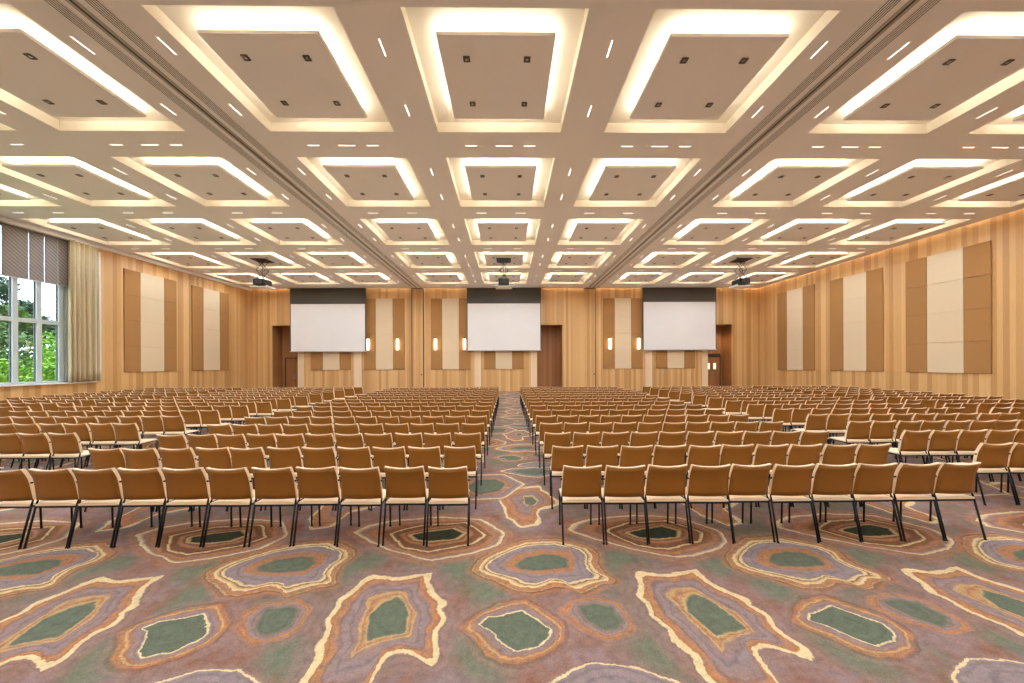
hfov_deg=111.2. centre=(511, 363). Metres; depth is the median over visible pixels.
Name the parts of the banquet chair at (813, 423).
seat, backrest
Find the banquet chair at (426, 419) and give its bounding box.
[423,416,443,433]
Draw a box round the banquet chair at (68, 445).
[48,432,90,469]
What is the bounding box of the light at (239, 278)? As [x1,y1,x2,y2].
[204,273,280,283]
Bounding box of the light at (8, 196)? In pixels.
[0,184,59,205]
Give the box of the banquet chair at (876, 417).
[869,413,893,447]
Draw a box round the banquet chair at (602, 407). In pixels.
[599,405,614,415]
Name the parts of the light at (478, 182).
floating panel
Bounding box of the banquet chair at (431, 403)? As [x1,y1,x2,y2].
[430,402,444,410]
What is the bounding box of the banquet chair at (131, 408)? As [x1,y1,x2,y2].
[127,406,145,410]
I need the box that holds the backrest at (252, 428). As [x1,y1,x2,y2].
[232,424,258,434]
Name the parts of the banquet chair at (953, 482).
leg, leg, leg, seat, seat frame, backrest, leg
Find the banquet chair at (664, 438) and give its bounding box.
[657,431,686,479]
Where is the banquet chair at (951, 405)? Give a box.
[942,403,961,407]
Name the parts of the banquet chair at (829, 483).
leg, leg, leg, seat, seat frame, backrest, leg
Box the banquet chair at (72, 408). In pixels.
[57,406,76,410]
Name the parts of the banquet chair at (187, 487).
leg, backrest, seat, seat frame, leg, leg, leg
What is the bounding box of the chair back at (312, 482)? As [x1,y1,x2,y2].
[295,466,340,496]
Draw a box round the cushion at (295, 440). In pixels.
[275,433,305,446]
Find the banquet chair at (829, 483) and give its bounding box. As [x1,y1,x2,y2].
[788,463,861,541]
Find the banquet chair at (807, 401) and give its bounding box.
[805,400,820,405]
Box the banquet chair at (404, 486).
[382,466,431,545]
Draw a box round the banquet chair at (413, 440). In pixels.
[395,433,423,458]
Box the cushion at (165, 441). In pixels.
[156,434,188,447]
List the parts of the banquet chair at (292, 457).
backrest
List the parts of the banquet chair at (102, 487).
leg, backrest, seat frame, seat, leg, leg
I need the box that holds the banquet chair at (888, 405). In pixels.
[885,403,902,413]
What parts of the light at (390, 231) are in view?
floating panel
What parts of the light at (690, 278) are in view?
floating panel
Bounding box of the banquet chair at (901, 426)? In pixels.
[877,420,924,463]
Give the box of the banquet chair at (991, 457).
[951,442,1018,505]
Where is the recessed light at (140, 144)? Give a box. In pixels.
[140,144,159,145]
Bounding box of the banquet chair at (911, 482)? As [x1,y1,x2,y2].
[862,462,945,541]
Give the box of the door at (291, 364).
[285,358,297,388]
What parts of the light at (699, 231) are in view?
floating panel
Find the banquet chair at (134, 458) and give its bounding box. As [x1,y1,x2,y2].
[120,448,161,511]
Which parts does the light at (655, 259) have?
floating panel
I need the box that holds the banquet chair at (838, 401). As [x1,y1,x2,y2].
[836,400,851,403]
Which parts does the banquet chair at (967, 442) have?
seat, backrest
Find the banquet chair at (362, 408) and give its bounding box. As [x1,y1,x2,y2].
[350,406,366,415]
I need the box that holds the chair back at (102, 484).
[72,467,122,499]
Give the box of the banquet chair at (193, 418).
[180,410,206,434]
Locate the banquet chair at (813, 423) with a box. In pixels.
[791,414,828,443]
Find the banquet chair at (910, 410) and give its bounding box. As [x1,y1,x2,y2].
[906,407,926,418]
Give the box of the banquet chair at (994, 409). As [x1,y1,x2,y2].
[989,407,1010,413]
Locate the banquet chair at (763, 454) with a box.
[751,444,792,506]
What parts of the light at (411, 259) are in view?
floating panel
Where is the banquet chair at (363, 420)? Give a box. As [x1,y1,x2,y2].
[356,416,377,430]
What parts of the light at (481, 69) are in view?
floating panel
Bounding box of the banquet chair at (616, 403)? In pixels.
[607,401,621,409]
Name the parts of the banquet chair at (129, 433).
backrest, seat frame, seat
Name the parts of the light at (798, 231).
floating panel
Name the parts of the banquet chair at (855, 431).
seat, seat frame, backrest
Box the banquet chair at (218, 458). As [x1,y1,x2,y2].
[193,447,231,510]
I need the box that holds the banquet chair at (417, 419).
[400,416,421,433]
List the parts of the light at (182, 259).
floating panel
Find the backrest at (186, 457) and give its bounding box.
[159,447,197,467]
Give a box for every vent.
[43,0,413,287]
[83,0,421,287]
[254,279,261,282]
[587,0,901,287]
[596,0,941,287]
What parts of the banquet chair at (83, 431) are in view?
backrest, leg, seat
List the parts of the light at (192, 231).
floating panel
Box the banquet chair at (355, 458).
[335,446,372,510]
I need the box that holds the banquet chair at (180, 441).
[156,434,188,460]
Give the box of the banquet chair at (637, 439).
[629,431,657,454]
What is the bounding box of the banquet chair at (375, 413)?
[372,410,390,422]
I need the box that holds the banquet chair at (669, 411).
[666,409,684,414]
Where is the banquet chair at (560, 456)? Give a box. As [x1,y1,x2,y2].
[549,445,585,508]
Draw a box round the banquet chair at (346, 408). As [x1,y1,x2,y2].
[332,406,349,420]
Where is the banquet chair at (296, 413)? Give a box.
[293,411,312,422]
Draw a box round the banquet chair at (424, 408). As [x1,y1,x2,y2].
[422,405,438,416]
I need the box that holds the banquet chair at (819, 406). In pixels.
[816,403,835,434]
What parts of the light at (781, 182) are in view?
floating panel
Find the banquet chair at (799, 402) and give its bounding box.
[788,400,804,427]
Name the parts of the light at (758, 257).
floating panel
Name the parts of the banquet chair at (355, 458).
backrest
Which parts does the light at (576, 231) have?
floating panel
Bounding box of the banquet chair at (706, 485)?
[674,464,734,543]
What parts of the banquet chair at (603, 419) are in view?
backrest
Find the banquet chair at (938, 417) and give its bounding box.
[933,413,957,430]
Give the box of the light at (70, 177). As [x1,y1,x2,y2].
[0,156,174,205]
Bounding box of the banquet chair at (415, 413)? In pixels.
[412,410,430,423]
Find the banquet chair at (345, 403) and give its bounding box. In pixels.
[332,402,347,406]
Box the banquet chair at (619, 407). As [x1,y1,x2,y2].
[616,404,632,414]
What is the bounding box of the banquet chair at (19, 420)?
[11,416,34,423]
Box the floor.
[0,390,1023,682]
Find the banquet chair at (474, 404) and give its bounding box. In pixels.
[462,402,476,409]
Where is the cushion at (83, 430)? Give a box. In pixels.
[63,423,91,441]
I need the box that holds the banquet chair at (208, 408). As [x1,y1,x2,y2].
[194,405,223,434]
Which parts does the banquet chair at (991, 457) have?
seat, leg, seat frame, backrest, leg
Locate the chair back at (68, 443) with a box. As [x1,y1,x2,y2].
[48,432,82,453]
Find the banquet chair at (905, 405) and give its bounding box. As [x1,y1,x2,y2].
[902,403,920,407]
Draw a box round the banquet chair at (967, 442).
[931,429,991,481]
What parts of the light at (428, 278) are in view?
floating panel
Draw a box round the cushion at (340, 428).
[335,423,359,432]
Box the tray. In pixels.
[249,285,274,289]
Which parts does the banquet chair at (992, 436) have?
backrest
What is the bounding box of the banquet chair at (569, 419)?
[556,415,577,432]
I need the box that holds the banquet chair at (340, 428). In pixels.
[335,423,359,448]
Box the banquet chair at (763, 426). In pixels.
[758,421,783,437]
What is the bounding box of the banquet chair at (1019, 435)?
[1013,429,1023,480]
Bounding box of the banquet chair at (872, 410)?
[868,408,887,420]
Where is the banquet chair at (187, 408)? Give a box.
[179,405,207,432]
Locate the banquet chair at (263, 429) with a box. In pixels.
[258,424,283,435]
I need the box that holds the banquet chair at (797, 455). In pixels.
[769,443,824,506]
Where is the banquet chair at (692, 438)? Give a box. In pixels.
[685,431,713,459]
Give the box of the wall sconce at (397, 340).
[396,338,398,349]
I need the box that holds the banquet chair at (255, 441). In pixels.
[247,433,276,461]
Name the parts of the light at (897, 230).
floating panel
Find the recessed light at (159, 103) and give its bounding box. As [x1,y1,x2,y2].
[159,103,177,115]
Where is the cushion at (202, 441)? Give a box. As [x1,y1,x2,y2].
[187,434,217,447]
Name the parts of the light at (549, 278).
floating panel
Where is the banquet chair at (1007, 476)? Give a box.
[1006,476,1009,492]
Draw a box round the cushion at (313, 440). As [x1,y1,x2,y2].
[306,433,335,451]
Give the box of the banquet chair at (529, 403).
[528,401,541,426]
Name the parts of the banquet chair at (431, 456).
backrest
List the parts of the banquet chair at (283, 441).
backrest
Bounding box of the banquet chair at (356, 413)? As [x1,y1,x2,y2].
[353,410,371,422]
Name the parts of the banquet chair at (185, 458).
backrest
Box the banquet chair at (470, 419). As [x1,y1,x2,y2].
[467,415,487,454]
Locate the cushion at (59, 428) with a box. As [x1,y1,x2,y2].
[38,423,65,433]
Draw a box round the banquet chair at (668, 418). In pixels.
[664,414,685,422]
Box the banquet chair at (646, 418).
[643,415,663,429]
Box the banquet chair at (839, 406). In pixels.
[833,403,851,408]
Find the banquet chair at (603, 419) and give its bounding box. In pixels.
[599,415,620,446]
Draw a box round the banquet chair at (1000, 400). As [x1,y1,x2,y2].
[998,399,1014,402]
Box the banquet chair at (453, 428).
[436,423,459,460]
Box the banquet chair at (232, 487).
[202,467,272,547]
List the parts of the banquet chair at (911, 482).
leg, leg, seat, seat frame, backrest, leg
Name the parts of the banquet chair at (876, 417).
backrest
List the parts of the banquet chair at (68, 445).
backrest, seat, seat frame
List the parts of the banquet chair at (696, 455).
backrest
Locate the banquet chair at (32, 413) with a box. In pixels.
[27,411,48,416]
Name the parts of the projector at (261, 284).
ceiling plate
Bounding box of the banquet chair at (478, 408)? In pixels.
[476,405,491,436]
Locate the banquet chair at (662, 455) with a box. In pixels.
[644,445,687,507]
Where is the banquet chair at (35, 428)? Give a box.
[10,423,64,467]
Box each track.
[65,0,416,287]
[592,0,919,287]
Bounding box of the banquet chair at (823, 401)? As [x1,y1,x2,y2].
[820,400,836,406]
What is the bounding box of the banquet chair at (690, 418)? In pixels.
[685,414,706,422]
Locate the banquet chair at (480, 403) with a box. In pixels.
[479,402,493,429]
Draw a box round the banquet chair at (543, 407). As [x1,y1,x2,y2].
[529,405,545,436]
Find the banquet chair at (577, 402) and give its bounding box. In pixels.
[575,401,589,409]
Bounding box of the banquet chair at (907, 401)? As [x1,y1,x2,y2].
[905,399,921,407]
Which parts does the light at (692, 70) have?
floating panel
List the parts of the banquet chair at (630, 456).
backrest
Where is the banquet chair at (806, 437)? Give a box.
[798,430,828,456]
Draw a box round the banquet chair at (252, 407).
[240,401,263,416]
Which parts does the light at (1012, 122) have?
floating panel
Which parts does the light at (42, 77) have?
floating panel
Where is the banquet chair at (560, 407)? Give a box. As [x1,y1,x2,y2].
[547,405,562,415]
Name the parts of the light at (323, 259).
floating panel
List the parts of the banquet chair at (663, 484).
leg, leg, seat frame, seat, backrest, leg, leg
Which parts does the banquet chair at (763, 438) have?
backrest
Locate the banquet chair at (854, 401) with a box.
[852,400,867,403]
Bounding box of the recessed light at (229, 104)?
[228,103,242,115]
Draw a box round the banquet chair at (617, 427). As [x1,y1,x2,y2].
[612,422,635,444]
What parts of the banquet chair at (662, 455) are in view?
backrest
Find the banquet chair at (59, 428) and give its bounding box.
[36,423,87,467]
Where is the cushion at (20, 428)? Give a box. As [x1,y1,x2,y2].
[14,423,41,432]
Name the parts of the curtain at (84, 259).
rail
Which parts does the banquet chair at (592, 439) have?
backrest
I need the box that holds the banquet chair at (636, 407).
[633,404,649,414]
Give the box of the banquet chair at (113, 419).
[96,416,136,448]
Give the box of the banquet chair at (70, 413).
[66,410,87,416]
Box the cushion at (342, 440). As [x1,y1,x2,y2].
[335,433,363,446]
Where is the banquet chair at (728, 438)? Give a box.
[713,431,742,445]
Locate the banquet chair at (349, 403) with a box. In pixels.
[348,402,363,409]
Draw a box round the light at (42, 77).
[0,4,184,130]
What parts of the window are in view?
sill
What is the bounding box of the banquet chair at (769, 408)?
[755,404,782,431]
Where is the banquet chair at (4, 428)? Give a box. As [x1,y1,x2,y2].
[0,423,43,466]
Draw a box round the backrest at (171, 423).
[163,415,185,431]
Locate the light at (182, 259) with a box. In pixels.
[133,252,235,267]
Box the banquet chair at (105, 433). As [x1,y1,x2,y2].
[86,423,134,466]
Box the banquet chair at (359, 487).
[336,466,390,546]
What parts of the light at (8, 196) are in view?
floating panel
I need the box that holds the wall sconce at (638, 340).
[637,337,639,349]
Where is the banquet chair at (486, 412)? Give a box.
[472,410,489,444]
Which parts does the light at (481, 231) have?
floating panel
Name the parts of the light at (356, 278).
floating panel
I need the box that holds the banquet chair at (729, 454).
[719,444,756,506]
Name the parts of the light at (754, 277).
floating panel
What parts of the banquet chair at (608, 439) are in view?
backrest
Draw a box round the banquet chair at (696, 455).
[686,444,724,508]
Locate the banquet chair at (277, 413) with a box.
[273,411,293,424]
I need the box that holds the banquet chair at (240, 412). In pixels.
[231,405,249,425]
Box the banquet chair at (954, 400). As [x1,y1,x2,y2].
[951,399,967,402]
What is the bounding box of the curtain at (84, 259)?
[0,219,102,381]
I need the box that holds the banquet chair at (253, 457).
[226,447,269,511]
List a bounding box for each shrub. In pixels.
[0,328,42,379]
[0,358,45,382]
[22,331,55,381]
[27,354,55,380]
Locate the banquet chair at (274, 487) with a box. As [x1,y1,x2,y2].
[248,467,312,546]
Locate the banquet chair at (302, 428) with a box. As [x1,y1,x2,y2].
[283,424,308,446]
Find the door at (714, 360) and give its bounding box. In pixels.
[708,354,720,386]
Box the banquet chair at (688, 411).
[685,409,703,418]
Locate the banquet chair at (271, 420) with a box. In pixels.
[266,416,288,434]
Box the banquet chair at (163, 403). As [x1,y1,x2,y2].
[161,402,176,405]
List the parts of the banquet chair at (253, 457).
backrest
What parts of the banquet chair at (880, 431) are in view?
seat, backrest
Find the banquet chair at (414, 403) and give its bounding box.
[413,402,427,410]
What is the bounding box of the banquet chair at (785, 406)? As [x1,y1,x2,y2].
[781,404,800,433]
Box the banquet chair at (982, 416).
[976,413,1000,420]
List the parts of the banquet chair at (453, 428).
backrest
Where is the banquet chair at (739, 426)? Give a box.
[733,421,758,436]
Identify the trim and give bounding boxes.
[0,216,251,290]
[298,352,303,386]
[354,352,361,386]
[411,288,423,387]
[475,351,480,387]
[531,351,536,386]
[584,288,595,386]
[645,350,651,387]
[702,350,707,385]
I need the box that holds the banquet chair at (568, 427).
[563,422,586,444]
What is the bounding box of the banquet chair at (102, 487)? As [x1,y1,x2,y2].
[67,467,153,548]
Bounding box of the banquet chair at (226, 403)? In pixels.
[224,402,239,424]
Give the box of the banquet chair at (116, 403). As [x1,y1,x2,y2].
[114,402,130,405]
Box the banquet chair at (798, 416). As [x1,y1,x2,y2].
[787,408,810,430]
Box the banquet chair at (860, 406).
[851,403,867,408]
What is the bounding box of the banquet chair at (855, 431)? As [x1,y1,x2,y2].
[827,420,871,444]
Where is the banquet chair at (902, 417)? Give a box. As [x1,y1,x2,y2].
[873,413,912,444]
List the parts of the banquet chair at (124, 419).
backrest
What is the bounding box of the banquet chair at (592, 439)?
[572,432,601,484]
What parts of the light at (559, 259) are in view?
floating panel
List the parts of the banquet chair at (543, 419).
backrest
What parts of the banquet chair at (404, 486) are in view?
leg, leg, backrest, seat frame, seat, leg, leg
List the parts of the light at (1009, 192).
floating panel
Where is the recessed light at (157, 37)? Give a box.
[155,36,177,54]
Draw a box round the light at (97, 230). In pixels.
[22,219,170,244]
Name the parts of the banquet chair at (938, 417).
backrest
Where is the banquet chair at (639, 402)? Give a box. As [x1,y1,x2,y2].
[638,401,652,408]
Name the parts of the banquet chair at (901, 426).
backrest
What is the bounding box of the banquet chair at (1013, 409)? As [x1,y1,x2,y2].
[1009,407,1023,419]
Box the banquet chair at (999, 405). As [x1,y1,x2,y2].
[994,402,1011,407]
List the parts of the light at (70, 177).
floating panel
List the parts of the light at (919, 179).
floating panel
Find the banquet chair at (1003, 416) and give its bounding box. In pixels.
[998,412,1019,420]
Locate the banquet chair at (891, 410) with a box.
[887,407,907,413]
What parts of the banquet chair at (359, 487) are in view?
leg, leg, backrest, seat, seat frame, leg, leg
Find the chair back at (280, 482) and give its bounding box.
[251,467,297,497]
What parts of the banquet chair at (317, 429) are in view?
backrest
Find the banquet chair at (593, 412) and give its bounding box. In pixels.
[590,409,607,421]
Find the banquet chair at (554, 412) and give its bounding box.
[551,409,568,421]
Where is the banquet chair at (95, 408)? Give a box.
[92,406,110,410]
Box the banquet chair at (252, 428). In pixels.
[232,424,258,446]
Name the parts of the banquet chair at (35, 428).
backrest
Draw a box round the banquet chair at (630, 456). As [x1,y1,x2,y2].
[618,445,655,508]
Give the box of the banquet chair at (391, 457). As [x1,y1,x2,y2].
[370,446,408,510]
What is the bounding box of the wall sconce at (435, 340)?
[434,338,436,349]
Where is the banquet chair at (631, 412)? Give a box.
[628,409,645,421]
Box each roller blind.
[0,222,0,274]
[1,222,28,279]
[29,230,44,282]
[44,234,57,284]
[58,238,67,286]
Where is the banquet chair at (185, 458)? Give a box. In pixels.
[155,447,197,511]
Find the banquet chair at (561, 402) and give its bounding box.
[560,401,573,409]
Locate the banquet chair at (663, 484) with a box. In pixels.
[636,464,690,543]
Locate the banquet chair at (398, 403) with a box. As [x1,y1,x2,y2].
[397,402,411,410]
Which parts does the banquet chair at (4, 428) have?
backrest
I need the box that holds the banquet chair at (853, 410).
[836,408,869,436]
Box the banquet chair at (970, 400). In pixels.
[967,399,983,402]
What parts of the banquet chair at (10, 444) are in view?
backrest, seat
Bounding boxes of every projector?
[249,258,274,289]
[496,258,511,288]
[729,258,753,288]
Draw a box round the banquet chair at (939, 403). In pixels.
[934,399,952,407]
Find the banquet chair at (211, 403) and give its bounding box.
[209,402,233,423]
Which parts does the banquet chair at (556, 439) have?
leg, backrest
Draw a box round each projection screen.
[289,288,366,351]
[466,288,541,350]
[642,287,716,349]
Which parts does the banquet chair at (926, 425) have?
backrest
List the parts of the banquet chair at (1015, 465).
leg, seat, leg, backrest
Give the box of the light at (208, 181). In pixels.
[112,157,288,205]
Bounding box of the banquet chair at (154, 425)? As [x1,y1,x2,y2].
[140,416,168,453]
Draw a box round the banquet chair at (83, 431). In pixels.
[60,423,110,467]
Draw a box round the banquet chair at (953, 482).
[900,462,986,540]
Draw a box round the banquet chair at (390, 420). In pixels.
[378,416,399,433]
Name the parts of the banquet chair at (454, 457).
backrest, seat, leg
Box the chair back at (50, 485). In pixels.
[28,468,78,500]
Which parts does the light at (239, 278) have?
floating panel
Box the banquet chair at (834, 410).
[830,408,850,442]
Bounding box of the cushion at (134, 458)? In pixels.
[121,448,161,467]
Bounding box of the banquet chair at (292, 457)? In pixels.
[264,446,303,510]
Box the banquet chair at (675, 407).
[668,404,684,409]
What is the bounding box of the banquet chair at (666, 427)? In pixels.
[661,422,685,444]
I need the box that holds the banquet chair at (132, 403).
[130,402,146,405]
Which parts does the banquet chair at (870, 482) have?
leg, leg, seat, seat frame, backrest, leg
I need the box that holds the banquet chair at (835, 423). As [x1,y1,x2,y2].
[819,413,849,444]
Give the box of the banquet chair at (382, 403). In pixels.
[381,402,395,410]
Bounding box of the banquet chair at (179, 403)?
[177,402,193,429]
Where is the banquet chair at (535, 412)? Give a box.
[532,410,549,444]
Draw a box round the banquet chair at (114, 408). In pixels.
[110,406,128,412]
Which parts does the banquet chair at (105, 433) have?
backrest, seat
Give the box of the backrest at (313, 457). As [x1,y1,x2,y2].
[302,446,337,470]
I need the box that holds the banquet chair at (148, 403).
[146,402,161,406]
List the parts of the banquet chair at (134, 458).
backrest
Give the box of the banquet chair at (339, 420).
[334,416,355,432]
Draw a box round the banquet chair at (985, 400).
[982,399,998,402]
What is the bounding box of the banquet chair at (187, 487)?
[157,467,232,547]
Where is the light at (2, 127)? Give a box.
[0,123,16,130]
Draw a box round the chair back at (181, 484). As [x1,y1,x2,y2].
[161,467,210,499]
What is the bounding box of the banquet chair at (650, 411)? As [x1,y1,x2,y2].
[647,409,665,421]
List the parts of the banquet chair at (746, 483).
leg, leg, leg, seat, seat frame, backrest, leg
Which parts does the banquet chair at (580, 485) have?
leg, leg, seat, seat frame, backrest, leg, leg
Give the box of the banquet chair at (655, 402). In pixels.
[654,401,668,408]
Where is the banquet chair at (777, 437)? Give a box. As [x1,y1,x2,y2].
[770,430,799,450]
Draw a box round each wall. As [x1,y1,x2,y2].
[0,249,250,399]
[251,288,760,391]
[273,324,731,388]
[761,208,1023,398]
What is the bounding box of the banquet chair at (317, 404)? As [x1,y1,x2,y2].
[315,402,331,408]
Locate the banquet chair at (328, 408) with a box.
[314,406,331,410]
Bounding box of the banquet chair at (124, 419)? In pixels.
[118,416,158,448]
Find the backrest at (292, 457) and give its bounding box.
[267,446,303,472]
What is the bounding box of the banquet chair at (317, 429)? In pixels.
[309,423,335,445]
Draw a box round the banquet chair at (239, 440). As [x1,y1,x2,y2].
[216,434,247,448]
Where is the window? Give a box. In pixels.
[0,230,96,386]
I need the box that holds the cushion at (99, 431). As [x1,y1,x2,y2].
[88,423,115,438]
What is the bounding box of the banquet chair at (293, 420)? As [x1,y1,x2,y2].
[289,416,311,433]
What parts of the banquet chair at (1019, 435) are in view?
backrest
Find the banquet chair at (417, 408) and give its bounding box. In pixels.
[404,406,419,416]
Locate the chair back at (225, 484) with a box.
[206,467,253,499]
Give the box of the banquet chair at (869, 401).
[867,399,882,407]
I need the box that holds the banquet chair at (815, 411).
[799,408,831,442]
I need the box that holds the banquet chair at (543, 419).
[535,415,555,454]
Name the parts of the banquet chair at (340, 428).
backrest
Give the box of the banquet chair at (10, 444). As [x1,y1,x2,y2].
[0,433,50,474]
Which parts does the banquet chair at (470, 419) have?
backrest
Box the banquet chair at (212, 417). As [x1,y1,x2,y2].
[200,410,231,434]
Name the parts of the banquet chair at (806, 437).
backrest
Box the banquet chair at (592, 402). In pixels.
[591,401,605,409]
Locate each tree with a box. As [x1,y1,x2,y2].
[0,276,55,357]
[0,303,32,349]
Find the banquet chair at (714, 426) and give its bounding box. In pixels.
[709,421,733,443]
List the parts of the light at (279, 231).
floating panel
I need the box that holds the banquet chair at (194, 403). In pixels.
[191,402,208,429]
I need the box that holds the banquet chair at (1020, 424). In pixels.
[1015,419,1023,429]
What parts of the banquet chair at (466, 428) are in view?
backrest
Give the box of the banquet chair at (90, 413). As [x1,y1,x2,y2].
[86,410,105,416]
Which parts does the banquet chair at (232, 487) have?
leg, backrest, seat, seat frame, leg, leg, leg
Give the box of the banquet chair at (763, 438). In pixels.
[742,431,771,460]
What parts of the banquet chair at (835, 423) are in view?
seat, backrest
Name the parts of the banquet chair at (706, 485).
leg, leg, seat frame, seat, leg, backrest, leg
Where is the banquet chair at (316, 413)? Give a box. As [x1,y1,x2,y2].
[313,411,333,424]
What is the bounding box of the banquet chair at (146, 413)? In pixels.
[142,410,162,444]
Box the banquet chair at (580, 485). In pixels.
[559,465,604,544]
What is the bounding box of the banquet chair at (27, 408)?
[12,406,31,410]
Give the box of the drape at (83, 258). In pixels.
[68,239,99,381]
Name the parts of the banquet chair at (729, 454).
backrest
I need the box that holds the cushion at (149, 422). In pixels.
[141,416,163,428]
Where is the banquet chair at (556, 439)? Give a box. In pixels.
[543,432,571,484]
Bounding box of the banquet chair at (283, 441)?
[275,433,305,459]
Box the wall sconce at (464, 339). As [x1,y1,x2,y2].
[463,338,465,349]
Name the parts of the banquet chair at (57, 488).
leg, backrest, seat frame, seat, leg, leg, leg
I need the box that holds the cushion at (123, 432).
[112,423,141,440]
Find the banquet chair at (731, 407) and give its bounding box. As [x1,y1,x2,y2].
[722,400,740,414]
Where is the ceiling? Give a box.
[0,0,1023,288]
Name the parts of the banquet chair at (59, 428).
backrest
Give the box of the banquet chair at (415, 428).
[410,423,434,445]
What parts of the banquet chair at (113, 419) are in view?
backrest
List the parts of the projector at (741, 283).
ceiling plate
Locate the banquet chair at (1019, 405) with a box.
[1010,402,1023,407]
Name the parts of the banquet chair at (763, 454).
backrest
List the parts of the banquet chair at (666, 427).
backrest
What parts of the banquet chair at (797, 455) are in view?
backrest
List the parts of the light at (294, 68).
floating panel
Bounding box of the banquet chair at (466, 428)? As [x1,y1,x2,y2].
[461,423,484,467]
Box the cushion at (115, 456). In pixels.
[88,448,125,464]
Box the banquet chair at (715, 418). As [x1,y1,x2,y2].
[707,414,728,431]
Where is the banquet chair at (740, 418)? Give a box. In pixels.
[728,414,748,428]
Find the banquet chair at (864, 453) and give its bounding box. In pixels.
[854,443,890,506]
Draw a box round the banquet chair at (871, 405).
[868,403,885,407]
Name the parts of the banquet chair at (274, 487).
leg, backrest, seat, seat frame, leg, leg, leg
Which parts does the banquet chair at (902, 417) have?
backrest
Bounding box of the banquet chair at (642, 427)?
[637,422,660,439]
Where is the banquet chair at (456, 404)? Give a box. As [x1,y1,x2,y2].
[446,402,459,410]
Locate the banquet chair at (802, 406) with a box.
[789,403,816,431]
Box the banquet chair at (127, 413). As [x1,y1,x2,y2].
[123,410,143,416]
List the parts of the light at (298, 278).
floating panel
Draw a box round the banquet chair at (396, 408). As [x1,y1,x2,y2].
[386,406,402,416]
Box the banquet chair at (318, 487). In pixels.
[292,466,351,545]
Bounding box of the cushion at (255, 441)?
[247,433,276,447]
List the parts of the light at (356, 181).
floating panel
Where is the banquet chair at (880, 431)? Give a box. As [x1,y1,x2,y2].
[861,420,898,464]
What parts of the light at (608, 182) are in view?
floating panel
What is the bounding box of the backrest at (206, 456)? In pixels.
[196,447,231,464]
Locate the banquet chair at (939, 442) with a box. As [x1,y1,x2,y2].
[905,430,959,463]
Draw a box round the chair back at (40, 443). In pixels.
[17,433,52,453]
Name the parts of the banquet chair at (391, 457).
backrest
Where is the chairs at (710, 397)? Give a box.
[0,385,1002,467]
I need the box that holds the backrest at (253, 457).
[229,447,266,468]
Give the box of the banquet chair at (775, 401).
[773,400,790,428]
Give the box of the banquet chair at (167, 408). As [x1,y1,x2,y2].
[162,405,179,410]
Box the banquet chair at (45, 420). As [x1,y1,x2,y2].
[33,416,56,423]
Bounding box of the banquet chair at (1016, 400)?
[1014,399,1023,402]
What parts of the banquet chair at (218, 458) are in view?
backrest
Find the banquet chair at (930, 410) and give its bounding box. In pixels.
[925,407,946,414]
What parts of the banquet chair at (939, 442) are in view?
seat, backrest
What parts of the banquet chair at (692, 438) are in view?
backrest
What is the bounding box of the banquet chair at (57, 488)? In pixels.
[23,468,113,548]
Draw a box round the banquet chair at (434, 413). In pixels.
[432,410,449,423]
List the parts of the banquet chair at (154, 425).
backrest, seat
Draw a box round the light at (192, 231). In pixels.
[126,219,256,244]
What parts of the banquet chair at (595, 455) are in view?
backrest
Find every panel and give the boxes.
[123,268,140,371]
[140,272,163,371]
[164,278,176,370]
[191,285,203,370]
[203,288,219,369]
[220,292,228,369]
[311,352,322,369]
[323,352,339,369]
[340,352,350,369]
[364,299,375,369]
[376,299,392,369]
[393,299,404,369]
[412,289,422,388]
[431,298,441,368]
[442,298,458,368]
[459,298,470,368]
[484,351,495,368]
[496,285,511,288]
[496,351,511,368]
[512,351,523,368]
[584,289,594,387]
[603,298,614,368]
[615,298,630,368]
[631,298,642,368]
[656,350,666,367]
[667,350,683,367]
[684,350,694,367]
[729,284,753,288]
[777,291,786,369]
[787,287,802,369]
[803,284,814,369]
[830,278,843,370]
[843,272,866,370]
[866,267,883,371]
[905,257,927,371]
[927,247,963,372]
[964,240,991,373]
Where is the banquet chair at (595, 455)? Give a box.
[583,445,620,508]
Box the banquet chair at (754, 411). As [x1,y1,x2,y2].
[746,404,763,421]
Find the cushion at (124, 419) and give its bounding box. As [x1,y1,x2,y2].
[120,416,142,429]
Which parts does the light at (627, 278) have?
floating panel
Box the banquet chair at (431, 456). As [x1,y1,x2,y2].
[406,446,443,509]
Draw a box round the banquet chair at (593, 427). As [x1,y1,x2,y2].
[588,422,611,444]
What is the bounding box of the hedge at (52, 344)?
[5,344,55,376]
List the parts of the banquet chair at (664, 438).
backrest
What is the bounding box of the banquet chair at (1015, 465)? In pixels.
[975,442,1023,504]
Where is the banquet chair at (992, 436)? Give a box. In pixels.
[959,429,1021,481]
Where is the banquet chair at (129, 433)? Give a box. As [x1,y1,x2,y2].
[112,423,157,448]
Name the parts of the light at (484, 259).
floating panel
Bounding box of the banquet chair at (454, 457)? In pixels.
[442,446,477,509]
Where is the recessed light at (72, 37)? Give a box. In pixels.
[69,36,96,54]
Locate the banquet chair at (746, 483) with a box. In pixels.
[711,463,775,542]
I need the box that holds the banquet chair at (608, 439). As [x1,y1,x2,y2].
[601,431,628,484]
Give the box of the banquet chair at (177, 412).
[161,410,193,434]
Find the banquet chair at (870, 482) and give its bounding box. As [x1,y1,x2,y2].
[824,462,902,541]
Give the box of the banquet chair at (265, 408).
[256,401,273,416]
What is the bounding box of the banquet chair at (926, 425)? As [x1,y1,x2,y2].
[898,420,947,463]
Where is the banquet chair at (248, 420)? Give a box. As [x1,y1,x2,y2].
[244,417,266,429]
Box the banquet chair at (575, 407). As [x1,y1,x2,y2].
[565,405,580,415]
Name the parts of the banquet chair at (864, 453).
backrest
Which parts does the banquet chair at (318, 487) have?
leg, backrest, seat, leg, seat frame, leg, leg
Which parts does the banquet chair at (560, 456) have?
leg, seat, backrest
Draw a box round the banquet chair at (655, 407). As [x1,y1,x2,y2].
[651,404,667,414]

